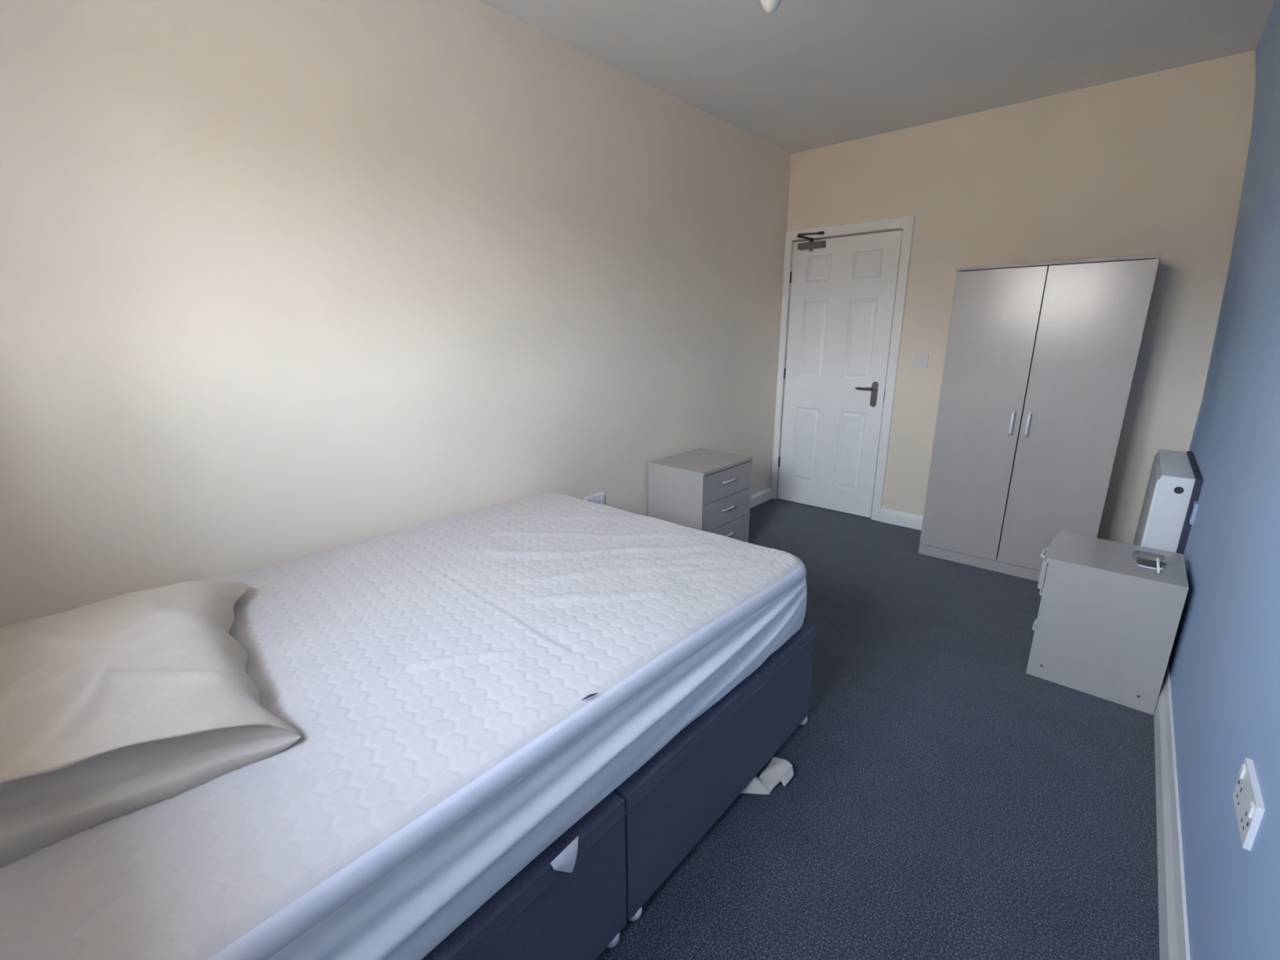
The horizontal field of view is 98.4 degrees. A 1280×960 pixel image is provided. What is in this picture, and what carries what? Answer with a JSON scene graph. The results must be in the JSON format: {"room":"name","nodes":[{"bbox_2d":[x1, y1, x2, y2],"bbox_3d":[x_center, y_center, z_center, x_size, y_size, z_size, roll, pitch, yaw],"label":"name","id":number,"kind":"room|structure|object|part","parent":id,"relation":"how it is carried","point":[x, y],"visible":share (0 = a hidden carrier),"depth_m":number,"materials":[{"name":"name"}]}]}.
{"room":"bedroom","nodes":[
{"label":"bedroom","id":0,"kind":"room"},
{"bbox_2d":[0,0,791,626],"bbox_3d":[-0.482,-0.647,2.680,0.140,2.577,4.880,13,20,40],"label":"wall","id":1,"kind":"structure","parent":0,"point":[280,280],"depth_m":1.89,"materials":[{"name":"beige paint"}]},
{"bbox_2d":[583,492,604,505],"bbox_3d":[-0.249,0.126,3.040,0.012,0.086,0.146,13,20,40],"label":"wall socket","id":2,"kind":"object","parent":1,"relation":"attached to","point":[599,498],"visible":0.42,"depth_m":3.05,"materials":[{"name":"white plastic"}]},
{"bbox_2d":[750,486,772,508],"bbox_3d":[-0.364,0.545,3.012,0.017,0.100,4.400,13,20,40],"label":"baseboard","id":3,"kind":"structure","parent":1,"relation":"attached to","point":[756,499],"depth_m":4.47,"materials":[{"name":"white paint"}]},
{"bbox_2d":[478,0,1275,154],"bbox_3d":[0.462,-1.725,1.520,2.676,0.100,4.880,13,20,40],"label":"ceiling","id":4,"kind":"structure","parent":0,"point":[802,75],"depth_m":2.48,"materials":[{"name":"white paint"}]},
{"bbox_2d":[760,0,781,13],"bbox_3d":[0.350,-1.448,1.436,0.104,0.390,0.104,13,20,40],"label":"pendant lamp","id":5,"kind":"object","parent":4,"relation":"hanging from","point":[768,6],"visible":1,"depth_m":1.47,"materials":[{"name":"white plastic"}]},
{"bbox_2d":[595,498,1159,959],"bbox_3d":[0.476,0.850,2.217,2.676,0.080,4.880,13,20,40],"label":"floor","id":6,"kind":"structure","parent":0,"point":[944,798],"depth_m":1.64,"materials":[{"name":"blue carpet"}]},
{"bbox_2d":[421,622,815,959],"bbox_3d":[-0.557,0.756,1.693,1.413,0.385,1.921,13,20,40],"label":"base","id":7,"kind":"object","parent":6,"relation":"on","point":[631,841],"visible":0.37,"depth_m":1.27,"materials":[{"name":"blue fabric"}]},
{"bbox_2d":[0,493,807,959],"bbox_3d":[-0.575,0.465,1.604,1.439,0.328,1.983,13,20,40],"label":"mattress","id":8,"kind":"object","parent":7,"relation":"on","point":[460,691],"visible":0.86,"depth_m":1.07,"materials":[{"name":"white fabric"}]},
{"bbox_2d":[0,580,301,867],"bbox_3d":[-1.034,0.379,1.120,0.835,0.166,0.580,13,20,40],"label":"pillow","id":9,"kind":"object","parent":8,"relation":"on","point":[112,708],"visible":1,"depth_m":0.93,"materials":[{"name":"white fabric"}]},
{"bbox_2d":[648,448,753,542],"bbox_3d":[0.382,0.166,3.442,0.418,0.600,0.532,13,20,40],"label":"chest","id":10,"kind":"object","parent":6,"relation":"on","point":[709,491],"visible":0.73,"depth_m":3.27,"materials":[{"name":"grey laminate"}]},
{"bbox_3d":[0.205,0.225,3.264,0.400,0.582,0.016,13,20,40],"label":"panel","id":11,"kind":"part","parent":10,"relation":"part of","materials":[{"name":"grey laminate"}]},
{"bbox_3d":[0.375,-0.116,3.370,0.404,0.018,0.532,13,20,40],"label":"panel","id":12,"kind":"part","parent":10,"relation":"part of","materials":[{"name":"grey laminate"}]},
{"bbox_3d":[0.386,0.149,3.433,0.369,0.168,0.494,13,20,40],"label":"drawer","id":13,"kind":"part","parent":10,"relation":"part of","materials":[{"name":"grey laminate"}]},
{"bbox_3d":[0.385,-0.017,3.389,0.369,0.168,0.494,13,20,40],"label":"drawer","id":14,"kind":"part","parent":10,"relation":"part of","materials":[{"name":"grey laminate"}]},
{"bbox_3d":[0.387,0.315,3.478,0.369,0.168,0.494,13,20,40],"label":"drawer","id":15,"kind":"part","parent":10,"relation":"part of","materials":[{"name":"grey laminate"}]},
{"bbox_3d":[0.531,0.170,3.307,0.020,0.010,0.120,13,20,40],"label":"handle","id":16,"kind":"part","parent":10,"relation":"part of","materials":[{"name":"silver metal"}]},
{"bbox_3d":[0.530,0.004,3.262,0.020,0.010,0.120,13,20,40],"label":"handle","id":17,"kind":"part","parent":10,"relation":"part of","materials":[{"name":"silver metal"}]},
{"bbox_3d":[0.545,0.122,3.636,0.400,0.582,0.016,13,20,40],"label":"panel","id":18,"kind":"part","parent":10,"relation":"part of","materials":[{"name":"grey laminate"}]},
{"bbox_2d":[740,756,794,794],"bbox_3d":[0.377,0.926,1.706,0.222,0.043,0.101,-10,18,-32],"label":"scrap","id":19,"kind":"object","parent":6,"relation":"on","point":[778,770],"visible":0.86,"depth_m":1.72,"materials":[{"name":"white paper"}]},
{"bbox_2d":[918,253,1161,581],"bbox_3d":[2.193,-0.324,3.139,0.830,1.687,0.484,13,20,40],"label":"wardrobe","id":20,"kind":"object","parent":6,"relation":"on","point":[1041,357],"visible":0.94,"depth_m":2.94,"materials":[{"name":"grey laminate"}]},
{"bbox_3d":[1.904,-0.341,3.122,0.410,1.598,0.016,13,20,40],"label":"door","id":21,"kind":"part","parent":20,"relation":"part of","materials":[{"name":"grey laminate"}]},
{"bbox_3d":[2.016,-0.308,2.994,0.014,0.132,0.035,13,20,40],"label":"handle","id":22,"kind":"part","parent":20,"relation":"part of","materials":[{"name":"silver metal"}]},
{"bbox_3d":[2.351,-0.363,3.315,0.796,1.669,0.005,13,20,40],"label":"panel","id":23,"kind":"part","parent":20,"relation":"part of","materials":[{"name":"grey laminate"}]},
{"bbox_3d":[2.070,-0.296,2.948,0.014,0.132,0.035,13,20,40],"label":"handle","id":24,"kind":"part","parent":20,"relation":"part of","materials":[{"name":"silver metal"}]},
{"bbox_3d":[2.198,-1.133,2.932,0.830,0.018,0.454,13,20,40],"label":"panel","id":25,"kind":"part","parent":20,"relation":"part of","materials":[{"name":"grey laminate"}]},
{"bbox_3d":[2.216,-0.270,2.856,0.410,1.598,0.016,13,20,40],"label":"door","id":26,"kind":"part","parent":20,"relation":"part of","materials":[{"name":"grey laminate"}]},
{"bbox_3d":[2.514,-0.252,2.901,0.016,1.669,0.432,13,20,40],"label":"panel","id":27,"kind":"part","parent":20,"relation":"part of","materials":[{"name":"grey laminate"}]},
{"bbox_2d":[1026,531,1188,715],"bbox_3d":[1.837,0.537,2.222,0.426,0.507,0.390,13,20,40],"label":"chest","id":28,"kind":"object","parent":6,"relation":"on","point":[1105,627],"visible":1,"depth_m":2.07,"materials":[{"name":"grey laminate"}]},
{"bbox_3d":[1.700,0.620,2.370,0.020,0.010,0.120,13,20,40],"label":"handle","id":29,"kind":"part","parent":28,"relation":"part of","materials":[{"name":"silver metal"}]},
{"bbox_3d":[1.684,0.302,2.298,0.020,0.010,0.120,13,20,40],"label":"handle","id":30,"kind":"part","parent":28,"relation":"part of","materials":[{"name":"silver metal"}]},
{"bbox_3d":[1.825,0.369,2.187,0.357,0.114,0.352,13,20,40],"label":"drawer","id":31,"kind":"part","parent":28,"relation":"part of","materials":[{"name":"grey laminate"}]},
{"bbox_3d":[1.849,0.304,2.147,0.392,0.018,0.390,13,20,40],"label":"panel","id":32,"kind":"part","parent":28,"relation":"part of","materials":[{"name":"grey laminate"}]},
{"bbox_2d":[1132,551,1168,569],"bbox_3d":[1.892,0.300,2.054,0.096,0.036,0.096,11,19,36],"label":"ashtray","id":33,"kind":"object","parent":28,"relation":"on","point":[1140,558],"visible":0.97,"depth_m":2.04,"materials":[{"name":"clear glass"}]},
{"bbox_2d":[1155,557,1159,573],"bbox_3d":[1.873,0.309,1.997,0.008,0.047,0.047,8,17,28],"label":"stick","id":34,"kind":"object","parent":28,"relation":"on","point":[1157,558],"visible":1,"depth_m":1.99,"materials":[{"name":"paper"}]},
{"bbox_2d":[776,49,1255,544],"bbox_3d":[2.074,-0.897,3.552,2.496,2.577,0.140,13,20,40],"label":"wall","id":35,"kind":"structure","parent":0,"point":[1153,162],"depth_m":3.03,"materials":[{"name":"beige paint"}]},
{"bbox_2d":[777,230,902,517],"bbox_3d":[1.400,-0.751,4.064,0.774,2.020,0.156,13,20,40],"label":"door","id":36,"kind":"structure","parent":35,"relation":"in","point":[842,294],"depth_m":4.06,"materials":[{"name":"white paint"}]},
{"bbox_3d":[1.179,-1.734,3.955,0.111,0.038,0.018,-3,15,-8],"label":"arm","id":37,"kind":"part","parent":36,"relation":"part of","materials":[{"name":"metal"}]},
{"bbox_3d":[1.301,-0.275,4.341,0.190,0.583,0.010,13,20,40],"label":"panel","id":38,"kind":"part","parent":36,"relation":"part of","materials":[{"name":"white paint"}]},
{"bbox_3d":[1.198,-1.746,3.924,0.153,0.019,0.016,3,16,14],"label":"arm","id":39,"kind":"part","parent":36,"relation":"part of","materials":[{"name":"metal"}]},
{"bbox_3d":[1.297,-1.052,4.130,0.190,0.553,0.010,13,20,40],"label":"panel","id":40,"kind":"part","parent":36,"relation":"part of","materials":[{"name":"white paint"}]},
{"bbox_3d":[1.294,-1.534,4.000,0.190,0.180,0.010,13,20,40],"label":"panel","id":41,"kind":"part","parent":36,"relation":"part of","materials":[{"name":"white paint"}]},
{"bbox_3d":[1.561,-0.217,4.119,0.192,0.583,0.010,13,20,40],"label":"panel","id":42,"kind":"part","parent":36,"relation":"part of","materials":[{"name":"white paint"}]},
{"bbox_3d":[1.557,-0.994,3.909,0.192,0.553,0.010,13,20,40],"label":"panel","id":43,"kind":"part","parent":36,"relation":"part of","materials":[{"name":"white paint"}]},
{"bbox_3d":[1.596,-0.649,3.911,0.130,0.024,0.056,13,20,40],"label":"lever","id":44,"kind":"part","parent":36,"relation":"part of","materials":[{"name":"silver metal"}]},
{"bbox_3d":[1.554,-1.475,3.778,0.192,0.180,0.010,13,20,40],"label":"panel","id":45,"kind":"part","parent":36,"relation":"part of","materials":[{"name":"white paint"}]},
{"bbox_3d":[1.657,-0.607,3.910,0.043,0.178,0.009,13,20,40],"label":"handle","id":46,"kind":"part","parent":36,"relation":"part of","materials":[{"name":"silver metal"}]},
{"bbox_2d":[770,215,915,520],"bbox_3d":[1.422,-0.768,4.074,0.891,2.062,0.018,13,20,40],"label":"trim","id":47,"kind":"structure","parent":35,"relation":"attached to","point":[907,223],"depth_m":3.88,"materials":[{"name":"white paint"}]},
{"bbox_2d":[879,507,923,530],"bbox_3d":[2.325,0.382,3.566,1.503,0.100,0.017,13,20,40],"label":"baseboard","id":48,"kind":"structure","parent":35,"relation":"attached to","point":[887,516],"depth_m":3.95,"materials":[{"name":"white paint"}]},
{"bbox_2d":[912,353,928,368],"bbox_3d":[1.863,-0.792,3.667,0.088,0.088,0.014,13,20,40],"label":"light switch","id":49,"kind":"object","parent":35,"relation":"attached to","point":[919,360],"visible":1,"depth_m":3.66,"materials":[{"name":"white plastic"}]},
{"bbox_2d":[1168,0,1279,959],"bbox_3d":[1.385,-0.226,1.090,0.283,2.577,4.880,13,20,40],"label":"wall","id":50,"kind":"structure","parent":0,"point":[1224,657],"depth_m":1.44,"materials":[{"name":"blue paint"}]},
{"bbox_2d":[1133,448,1203,555],"bbox_3d":[2.473,0.190,2.615,0.134,0.566,0.730,13,20,40],"label":"heater","id":51,"kind":"object","parent":50,"relation":"attached to","point":[1175,480],"visible":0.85,"depth_m":2.37,"materials":[{"name":"white metal"}]},
{"bbox_3d":[2.439,0.184,2.670,0.011,0.546,0.673,13,20,40],"label":"panel","id":52,"kind":"part","parent":51,"relation":"part of","materials":[{"name":"white metal"}]},
{"bbox_3d":[2.256,0.042,2.311,0.022,0.022,0.015,13,20,40],"label":"control knob","id":53,"kind":"part","parent":51,"relation":"part of","materials":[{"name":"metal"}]},
{"bbox_3d":[2.508,0.153,2.559,0.021,0.466,0.710,13,20,40],"label":"mounting plate","id":54,"kind":"part","parent":51,"relation":"part of","materials":[{"name":"grey metal"}]},
{"bbox_2d":[1154,660,1190,959],"bbox_3d":[1.421,0.926,1.486,0.018,0.145,4.402,13,20,40],"label":"baseboard","id":55,"kind":"structure","parent":50,"relation":"attached to","point":[1174,939],"depth_m":1.42,"materials":[{"name":"white paint"}]},
{"bbox_2d":[1189,501,1198,524],"bbox_3d":[2.271,0.131,2.266,0.011,0.086,0.086,13,20,40],"label":"fused spur","id":56,"kind":"object","parent":50,"relation":"attached to","point":[1195,506],"visible":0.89,"depth_m":2.24,"materials":[{"name":"white plastic"}]},
{"bbox_2d":[1232,757,1264,851],"bbox_3d":[1.073,0.569,0.977,0.012,0.086,0.146,13,20,40],"label":"wall socket","id":57,"kind":"object","parent":50,"relation":"attached to","point":[1249,806],"visible":1,"depth_m":0.96,"materials":[{"name":"white plastic"}]}
]}

